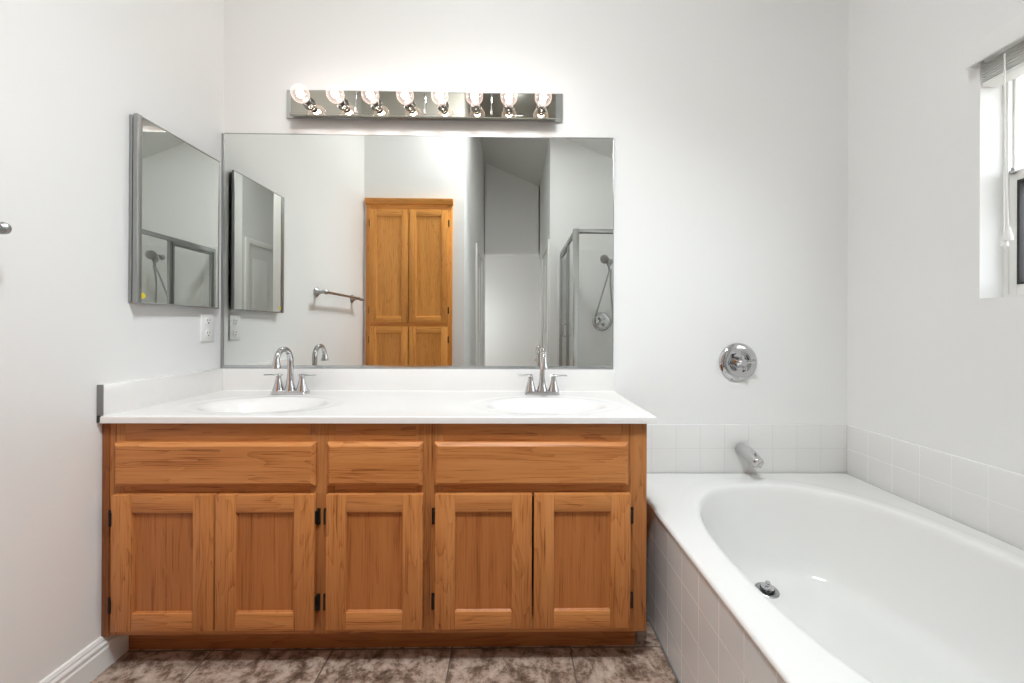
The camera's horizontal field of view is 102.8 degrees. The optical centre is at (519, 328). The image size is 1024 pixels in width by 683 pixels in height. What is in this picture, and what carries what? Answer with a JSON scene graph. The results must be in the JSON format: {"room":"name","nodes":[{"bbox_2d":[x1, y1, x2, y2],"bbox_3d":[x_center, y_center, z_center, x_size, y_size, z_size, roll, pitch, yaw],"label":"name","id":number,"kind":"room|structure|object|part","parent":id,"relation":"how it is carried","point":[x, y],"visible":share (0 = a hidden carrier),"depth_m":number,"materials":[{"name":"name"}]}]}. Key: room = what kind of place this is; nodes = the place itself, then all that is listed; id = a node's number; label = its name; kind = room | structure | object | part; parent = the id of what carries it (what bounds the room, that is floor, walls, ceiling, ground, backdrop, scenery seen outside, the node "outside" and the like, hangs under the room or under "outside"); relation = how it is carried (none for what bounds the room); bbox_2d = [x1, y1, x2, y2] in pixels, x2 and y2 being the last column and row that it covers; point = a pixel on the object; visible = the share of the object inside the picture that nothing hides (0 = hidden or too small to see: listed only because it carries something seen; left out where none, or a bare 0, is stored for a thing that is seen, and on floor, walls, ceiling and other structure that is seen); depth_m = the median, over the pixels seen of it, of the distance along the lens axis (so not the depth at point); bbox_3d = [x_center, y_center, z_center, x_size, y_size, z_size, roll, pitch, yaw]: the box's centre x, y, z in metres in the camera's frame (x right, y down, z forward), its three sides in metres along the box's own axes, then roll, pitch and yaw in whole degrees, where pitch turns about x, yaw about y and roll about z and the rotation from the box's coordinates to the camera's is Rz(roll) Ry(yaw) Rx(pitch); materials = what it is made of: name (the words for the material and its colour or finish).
{"room":"bathroom","nodes":[
{"label":"bathroom","id":0,"kind":"room"},
{"bbox_2d":[0,0,223,682],"bbox_3d":[-1.389,-1.001,0.901,0.127,4.191,1.905,0,0,-1],"label":"wall","id":1,"kind":"structure","parent":0,"point":[73,73],"depth_m":1.22,"materials":[{"name":"white paint"}]},
{"bbox_2d":[0,222,11,233],"bbox_3d":[-1.282,-0.245,0.650,0.087,0.069,0.721,0,0,-1],"label":"towel bar","id":2,"kind":"object","parent":1,"relation":"attached to","point":[5,228],"visible":1,"depth_m":0.99,"materials":[{"name":"silver metal"}]},
{"bbox_2d":[39,635,128,682],"bbox_3d":[-1.325,1.041,0.758,0.016,0.108,1.266,0,0,-1],"label":"baseboard","id":3,"kind":"structure","parent":1,"relation":"attached to","point":[90,662],"depth_m":1.27,"materials":[{"name":"white wood"}]},
{"bbox_2d":[128,113,219,308],"bbox_3d":[-1.325,-0.411,1.599,0.031,0.649,0.404,0,0,-1],"label":"medicine cabinet","id":4,"kind":"object","parent":1,"relation":"attached to","point":[174,185],"visible":1,"depth_m":1.54,"materials":[{"name":"silver metal"}]},
{"bbox_2d":[200,314,213,340],"bbox_3d":[-1.341,-0.004,1.761,0.009,0.117,0.074,0,0,-1],"label":"wall outlet","id":5,"kind":"object","parent":1,"relation":"attached to","point":[207,320],"visible":1,"depth_m":1.75,"materials":[{"name":"white plastic"}]},
{"bbox_2d":[205,317,210,324],"bbox_3d":[-1.338,-0.030,1.761,0.003,0.034,0.034,0,0,-1],"label":"receptacle","id":6,"kind":"object","parent":5,"relation":"attached to","point":[207,319],"depth_m":1.76,"materials":[{"name":"grey plastic"}]},
{"bbox_2d":[205,330,210,336],"bbox_3d":[-1.339,0.023,1.761,0.003,0.034,0.034,0,0,-1],"label":"receptacle","id":7,"kind":"object","parent":5,"relation":"attached to","point":[207,332],"depth_m":1.76,"materials":[{"name":"grey plastic"}]},
{"bbox_2d":[90,616,677,682],"bbox_3d":[0.140,1.150,-1.311,3.181,0.102,6.629,0,0,-1],"label":"floor","id":8,"kind":"structure","parent":0,"point":[645,661],"depth_m":1.33,"materials":[{"name":"tile"}]},
{"bbox_2d":[101,423,646,648],"bbox_3d":[-0.465,0.703,1.586,1.758,0.794,0.562,0,0,-1],"label":"vanity cabinet","id":9,"kind":"object","parent":8,"relation":"on","point":[215,535],"visible":0.94,"depth_m":1.32,"materials":[{"name":"brown wood"}]},
{"bbox_3d":[-1.135,0.936,1.307,0.192,0.057,0.020,0,0,-1],"label":"door rail","id":10,"kind":"part","parent":9,"relation":"part of","materials":[{"name":"brown wood"}]},
{"bbox_3d":[-1.135,0.747,1.303,0.193,0.323,0.007,0,0,-1],"label":"door panel","id":11,"kind":"part","parent":9,"relation":"part of","materials":[{"name":"brown wood"}]},
{"bbox_3d":[-1.134,0.559,1.308,0.192,0.057,0.020,0,0,-1],"label":"door rail","id":12,"kind":"part","parent":9,"relation":"part of","materials":[{"name":"brown wood"}]},
{"bbox_3d":[-0.973,0.436,1.311,0.636,0.140,0.020,0,0,-1],"label":"drawer","id":13,"kind":"part","parent":9,"relation":"part of","materials":[{"name":"brown wood"}]},
{"bbox_3d":[-0.976,0.969,1.329,0.592,0.042,0.019,0,0,-1],"label":"rail","id":14,"kind":"part","parent":9,"relation":"part of","materials":[{"name":"brown wood"}]},
{"bbox_3d":[-0.974,0.518,1.330,0.592,0.056,0.019,0,0,-1],"label":"rail","id":15,"kind":"part","parent":9,"relation":"part of","materials":[{"name":"brown wood"}]},
{"bbox_3d":[-0.973,0.342,1.330,0.592,0.078,0.019,0,0,-1],"label":"rail","id":16,"kind":"part","parent":9,"relation":"part of","materials":[{"name":"brown wood"}]},
{"bbox_3d":[-0.813,0.938,1.313,0.184,0.057,0.020,0,0,-1],"label":"door rail","id":17,"kind":"part","parent":9,"relation":"part of","materials":[{"name":"brown wood"}]},
{"bbox_3d":[-0.812,0.749,1.309,0.185,0.323,0.007,0,0,-1],"label":"door panel","id":18,"kind":"part","parent":9,"relation":"part of","materials":[{"name":"brown wood"}]},
{"bbox_3d":[-0.811,0.560,1.313,0.184,0.057,0.020,0,0,-1],"label":"door rail","id":19,"kind":"part","parent":9,"relation":"part of","materials":[{"name":"brown wood"}]},
{"bbox_3d":[-0.466,0.939,1.319,0.181,0.057,0.020,0,0,-1],"label":"door rail","id":20,"kind":"part","parent":9,"relation":"part of","materials":[{"name":"brown wood"}]},
{"bbox_3d":[-0.465,0.750,1.315,0.182,0.323,0.007,0,0,-1],"label":"door panel","id":21,"kind":"part","parent":9,"relation":"part of","materials":[{"name":"brown wood"}]},
{"bbox_3d":[-0.469,0.971,1.338,0.259,0.042,0.019,0,0,-1],"label":"rail","id":22,"kind":"part","parent":9,"relation":"part of","materials":[{"name":"brown wood"}]},
{"bbox_3d":[-0.467,0.521,1.339,0.259,0.056,0.019,0,0,-1],"label":"rail","id":23,"kind":"part","parent":9,"relation":"part of","materials":[{"name":"brown wood"}]},
{"bbox_3d":[-0.465,0.438,1.319,0.306,0.140,0.020,0,0,-1],"label":"drawer","id":24,"kind":"part","parent":9,"relation":"part of","materials":[{"name":"brown wood"}]},
{"bbox_3d":[-0.464,0.562,1.319,0.181,0.057,0.020,0,0,-1],"label":"door rail","id":25,"kind":"part","parent":9,"relation":"part of","materials":[{"name":"brown wood"}]},
{"bbox_3d":[-0.467,0.344,1.339,0.259,0.078,0.019,0,0,-1],"label":"rail","id":26,"kind":"part","parent":9,"relation":"part of","materials":[{"name":"brown wood"}]},
{"bbox_2d":[97,368,656,423],"bbox_3d":[-0.451,0.296,1.588,1.786,0.225,0.559,0,0,-1],"label":"countertop","id":27,"kind":"structure","parent":9,"relation":"on","point":[222,395],"depth_m":1.62,"materials":[{"name":"stone"}]},
{"bbox_2d":[264,347,315,394],"bbox_3d":[-0.976,0.179,1.697,0.213,0.205,0.148,0,0,-1],"label":"sink faucet","id":28,"kind":"object","parent":27,"relation":"on","point":[290,388],"visible":1,"depth_m":1.73,"materials":[{"name":"silver metal"}]},
{"bbox_3d":[-1.049,0.199,1.744,0.070,0.012,0.022,0,0,-1],"label":"lever","id":29,"kind":"part","parent":28,"relation":"part of","materials":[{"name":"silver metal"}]},
{"bbox_3d":[-1.027,0.236,1.745,0.050,0.063,0.050,0,0,-1],"label":"handle","id":30,"kind":"part","parent":28,"relation":"part of","materials":[{"name":"silver metal"}]},
{"bbox_3d":[-0.976,0.171,1.701,0.048,0.190,0.139,0,0,-1],"label":"spout","id":31,"kind":"part","parent":28,"relation":"part of","materials":[{"name":"silver metal"}]},
{"bbox_3d":[-0.977,0.273,1.746,0.150,0.017,0.048,0,0,-1],"label":"plate","id":32,"kind":"part","parent":28,"relation":"part of","materials":[{"name":"silver metal"}]},
{"bbox_3d":[-0.928,0.236,1.747,0.050,0.063,0.050,0,0,-1],"label":"handle","id":33,"kind":"part","parent":28,"relation":"part of","materials":[{"name":"silver metal"}]},
{"bbox_3d":[-0.905,0.200,1.746,0.070,0.012,0.022,0,0,-1],"label":"lever","id":34,"kind":"part","parent":28,"relation":"part of","materials":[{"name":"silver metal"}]},
{"bbox_2d":[517,348,566,394],"bbox_3d":[0.101,0.184,1.715,0.213,0.205,0.148,0,0,-1],"label":"sink faucet","id":35,"kind":"object","parent":27,"relation":"on","point":[530,389],"visible":1,"depth_m":1.75,"materials":[{"name":"silver metal"}]},
{"bbox_3d":[0.050,0.241,1.764,0.050,0.063,0.050,0,0,-1],"label":"handle","id":36,"kind":"part","parent":35,"relation":"part of","materials":[{"name":"silver metal"}]},
{"bbox_3d":[0.101,0.176,1.719,0.048,0.190,0.139,0,0,-1],"label":"spout","id":37,"kind":"part","parent":35,"relation":"part of","materials":[{"name":"silver metal"}]},
{"bbox_3d":[0.099,0.278,1.764,0.150,0.017,0.048,0,0,-1],"label":"plate","id":38,"kind":"part","parent":35,"relation":"part of","materials":[{"name":"silver metal"}]},
{"bbox_3d":[0.149,0.241,1.765,0.050,0.063,0.050,0,0,-1],"label":"handle","id":39,"kind":"part","parent":35,"relation":"part of","materials":[{"name":"silver metal"}]},
{"bbox_3d":[-0.116,0.941,1.325,0.184,0.057,0.020,0,0,-1],"label":"door rail","id":40,"kind":"part","parent":9,"relation":"part of","materials":[{"name":"brown wood"}]},
{"bbox_3d":[-0.114,0.564,1.325,0.184,0.057,0.020,0,0,-1],"label":"door rail","id":41,"kind":"part","parent":9,"relation":"part of","materials":[{"name":"brown wood"}]},
{"bbox_3d":[-0.115,0.752,1.321,0.185,0.323,0.007,0,0,-1],"label":"door panel","id":42,"kind":"part","parent":9,"relation":"part of","materials":[{"name":"brown wood"}]},
{"bbox_3d":[0.041,0.973,1.347,0.584,0.042,0.019,0,0,-1],"label":"rail","id":43,"kind":"part","parent":9,"relation":"part of","materials":[{"name":"brown wood"}]},
{"bbox_3d":[0.041,0.441,1.328,0.630,0.140,0.020,0,0,-1],"label":"drawer","id":44,"kind":"part","parent":9,"relation":"part of","materials":[{"name":"brown wood"}]},
{"bbox_3d":[0.043,0.523,1.347,0.584,0.056,0.019,0,0,-1],"label":"rail","id":45,"kind":"part","parent":9,"relation":"part of","materials":[{"name":"brown wood"}]},
{"bbox_3d":[0.044,0.347,1.348,0.584,0.078,0.019,0,0,-1],"label":"rail","id":46,"kind":"part","parent":9,"relation":"part of","materials":[{"name":"brown wood"}]},
{"bbox_3d":[0.203,0.942,1.330,0.185,0.057,0.020,0,0,-1],"label":"door rail","id":47,"kind":"part","parent":9,"relation":"part of","materials":[{"name":"brown wood"}]},
{"bbox_3d":[0.205,0.565,1.331,0.185,0.057,0.020,0,0,-1],"label":"door rail","id":48,"kind":"part","parent":9,"relation":"part of","materials":[{"name":"brown wood"}]},
{"bbox_3d":[0.204,0.754,1.326,0.187,0.323,0.007,0,0,-1],"label":"door panel","id":49,"kind":"part","parent":9,"relation":"part of","materials":[{"name":"brown wood"}]},
{"bbox_2d":[646,473,1023,682],"bbox_3d":[1.012,0.884,1.139,1.030,0.445,1.504,0,0,-1],"label":"bathtub","id":50,"kind":"object","parent":8,"relation":"on","point":[751,577],"visible":0.93,"depth_m":1.35,"materials":[{"name":"white ceramic"}]},
{"bbox_2d":[223,0,848,424],"bbox_3d":[0.094,-0.992,1.943,3.130,4.191,0.127,0,0,-1],"label":"wall","id":51,"kind":"structure","parent":0,"point":[727,120],"depth_m":1.89,"materials":[{"name":"white paint"}]},
{"bbox_2d":[220,133,613,368],"bbox_3d":[-0.455,-0.348,1.864,1.780,1.064,0.011,0,0,-1],"label":"wall mirror","id":52,"kind":"object","parent":51,"relation":"attached to","point":[338,250],"visible":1,"depth_m":1.86,"materials":[{"name":"clear glass"}]},
{"bbox_2d":[220,368,614,390],"bbox_3d":[-0.456,0.234,1.858,1.784,0.099,0.020,0,0,-1],"label":"backsplash","id":53,"kind":"structure","parent":51,"relation":"attached to","point":[233,378],"depth_m":1.85,"materials":[{"name":"stone"}]},
{"bbox_2d":[286,88,562,121],"bbox_3d":[-0.425,-1.009,1.792,1.254,0.137,0.158,0,0,-1],"label":"vanity light bar","id":54,"kind":"object","parent":51,"relation":"attached to","point":[301,104],"visible":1,"depth_m":1.83,"materials":[{"name":"silver metal"}]},
{"bbox_2d":[296,89,314,109],"bbox_3d":[-0.932,-0.999,1.762,0.074,0.074,0.116,0,0,-1],"label":"bulb","id":55,"kind":"object","parent":54,"relation":"attached to","point":[305,100],"depth_m":1.81,"materials":[{"name":"white glass"}]},
{"bbox_2d":[331,90,348,109],"bbox_3d":[-0.784,-0.998,1.764,0.074,0.074,0.116,0,0,-1],"label":"bulb","id":56,"kind":"object","parent":54,"relation":"attached to","point":[339,100],"depth_m":1.81,"materials":[{"name":"white glass"}]},
{"bbox_2d":[366,90,381,110],"bbox_3d":[-0.636,-0.997,1.767,0.074,0.074,0.116,0,0,-1],"label":"bulb","id":57,"kind":"object","parent":54,"relation":"attached to","point":[373,100],"depth_m":1.81,"materials":[{"name":"white glass"}]},
{"bbox_2d":[401,91,415,110],"bbox_3d":[-0.488,-0.997,1.770,0.074,0.074,0.116,0,0,-1],"label":"bulb","id":58,"kind":"object","parent":54,"relation":"attached to","point":[408,100],"depth_m":1.82,"materials":[{"name":"white glass"}]},
{"bbox_2d":[436,91,448,111],"bbox_3d":[-0.340,-0.996,1.772,0.074,0.074,0.116,0,0,-1],"label":"bulb","id":59,"kind":"object","parent":54,"relation":"attached to","point":[442,100],"depth_m":1.82,"materials":[{"name":"white glass"}]},
{"bbox_2d":[470,92,481,111],"bbox_3d":[-0.192,-0.995,1.775,0.074,0.074,0.116,0,0,-1],"label":"bulb","id":60,"kind":"object","parent":54,"relation":"attached to","point":[475,99],"depth_m":1.82,"materials":[{"name":"white glass"}]},
{"bbox_2d":[503,88,514,112],"bbox_3d":[-0.044,-0.994,1.777,0.074,0.074,0.116,0,0,-1],"label":"bulb","id":61,"kind":"object","parent":54,"relation":"attached to","point":[508,99],"depth_m":1.82,"materials":[{"name":"white glass"}]},
{"bbox_2d":[536,93,547,112],"bbox_3d":[0.104,-0.994,1.780,0.074,0.074,0.116,0,0,-1],"label":"bulb","id":62,"kind":"object","parent":54,"relation":"attached to","point":[541,100],"depth_m":1.82,"materials":[{"name":"white glass"}]},
{"bbox_2d":[719,343,756,381],"bbox_3d":[1.014,0.158,1.864,0.179,0.179,0.058,0,0,-1],"label":"tub valve","id":63,"kind":"object","parent":51,"relation":"attached to","point":[737,361],"visible":1,"depth_m":1.88,"materials":[{"name":"silver metal"}]},
{"bbox_3d":[1.023,0.158,1.847,0.085,0.068,0.022,0,0,-1],"label":"handle","id":64,"kind":"part","parent":63,"relation":"part of","materials":[{"name":"silver metal"}]},
{"bbox_2d":[647,424,846,473],"bbox_3d":[0.990,0.560,1.888,1.073,0.230,0.010,0,0,-1],"label":"tile splash","id":65,"kind":"structure","parent":51,"relation":"attached to","point":[671,448],"depth_m":1.88,"materials":[{"name":"white tile"}]},
{"bbox_2d":[735,443,763,467],"bbox_3d":[1.023,0.564,1.809,0.057,0.074,0.149,0,0,-1],"label":"tub spout","id":66,"kind":"object","parent":65,"relation":"attached to","point":[742,449],"visible":1,"depth_m":1.79,"materials":[{"name":"silver metal"}]},
{"bbox_2d":[847,0,1023,474],"bbox_3d":[1.648,-0.390,0.609,0.190,2.997,2.591,0,0,-1],"label":"wall","id":67,"kind":"structure","parent":0,"point":[934,363],"depth_m":1.52,"materials":[{"name":"white paint"}]},
{"bbox_2d":[847,425,1023,549],"bbox_3d":[1.534,0.562,1.144,0.010,0.230,1.497,0,0,-1],"label":"tile splash","id":68,"kind":"structure","parent":67,"relation":"attached to","point":[987,499],"depth_m":1.46,"materials":[{"name":"white tile"}]},
{"bbox_2d":[983,75,1023,298],"bbox_3d":[1.629,-0.505,0.899,0.161,0.816,0.936,0,0,-1],"label":"window","id":69,"kind":"structure","parent":67,"relation":"in","point":[1013,254],"depth_m":1.35,"materials":[{"name":"white plastic"}]},
{"bbox_2d":[964,12,1023,246],"bbox_3d":[1.558,-0.601,0.890,0.097,0.691,0.980,0,0,-1],"label":"window blind","id":70,"kind":"object","parent":69,"relation":"attached to","point":[1001,49],"visible":1,"depth_m":1.28,"materials":[{"name":"white plastic"}]},
{"bbox_3d":[1.579,-0.811,0.903,0.056,0.014,0.920,0,0,-1],"label":"rail","id":71,"kind":"part","parent":70,"relation":"part of","materials":[{"name":"white plastic"}]},
{"bbox_3d":[1.519,-0.569,1.279,0.003,0.582,0.003,0,0,-23],"label":"pull cord","id":72,"kind":"part","parent":70,"relation":"part of","materials":[{"name":"white fabric"}]},
{"bbox_3d":[1.579,-0.897,0.901,0.051,0.028,0.920,0,0,-1],"label":"head rail","id":73,"kind":"part","parent":70,"relation":"part of","materials":[{"name":"white plastic"}]},
{"bbox_3d":[1.520,-0.576,1.274,0.004,0.567,0.013,0,0,-9],"label":"pull cord","id":74,"kind":"part","parent":70,"relation":"part of","materials":[{"name":"white plastic"}]},
{"bbox_3d":[1.669,-0.505,0.900,0.081,0.815,0.936,0,0,-1],"label":"frame","id":75,"kind":"part","parent":69,"relation":"part of","materials":[{"name":"white plastic"}]},
{"bbox_3d":[1.644,-0.313,0.899,0.025,0.406,0.911,0,0,-1],"label":"sash","id":76,"kind":"part","parent":69,"relation":"part of","materials":[{"name":"white plastic"}]},
{"bbox_3d":[1.673,-0.687,0.906,0.024,0.422,0.922,0,0,-1],"label":"sash","id":77,"kind":"part","parent":69,"relation":"part of","materials":[{"name":"white plastic"}]}
]}

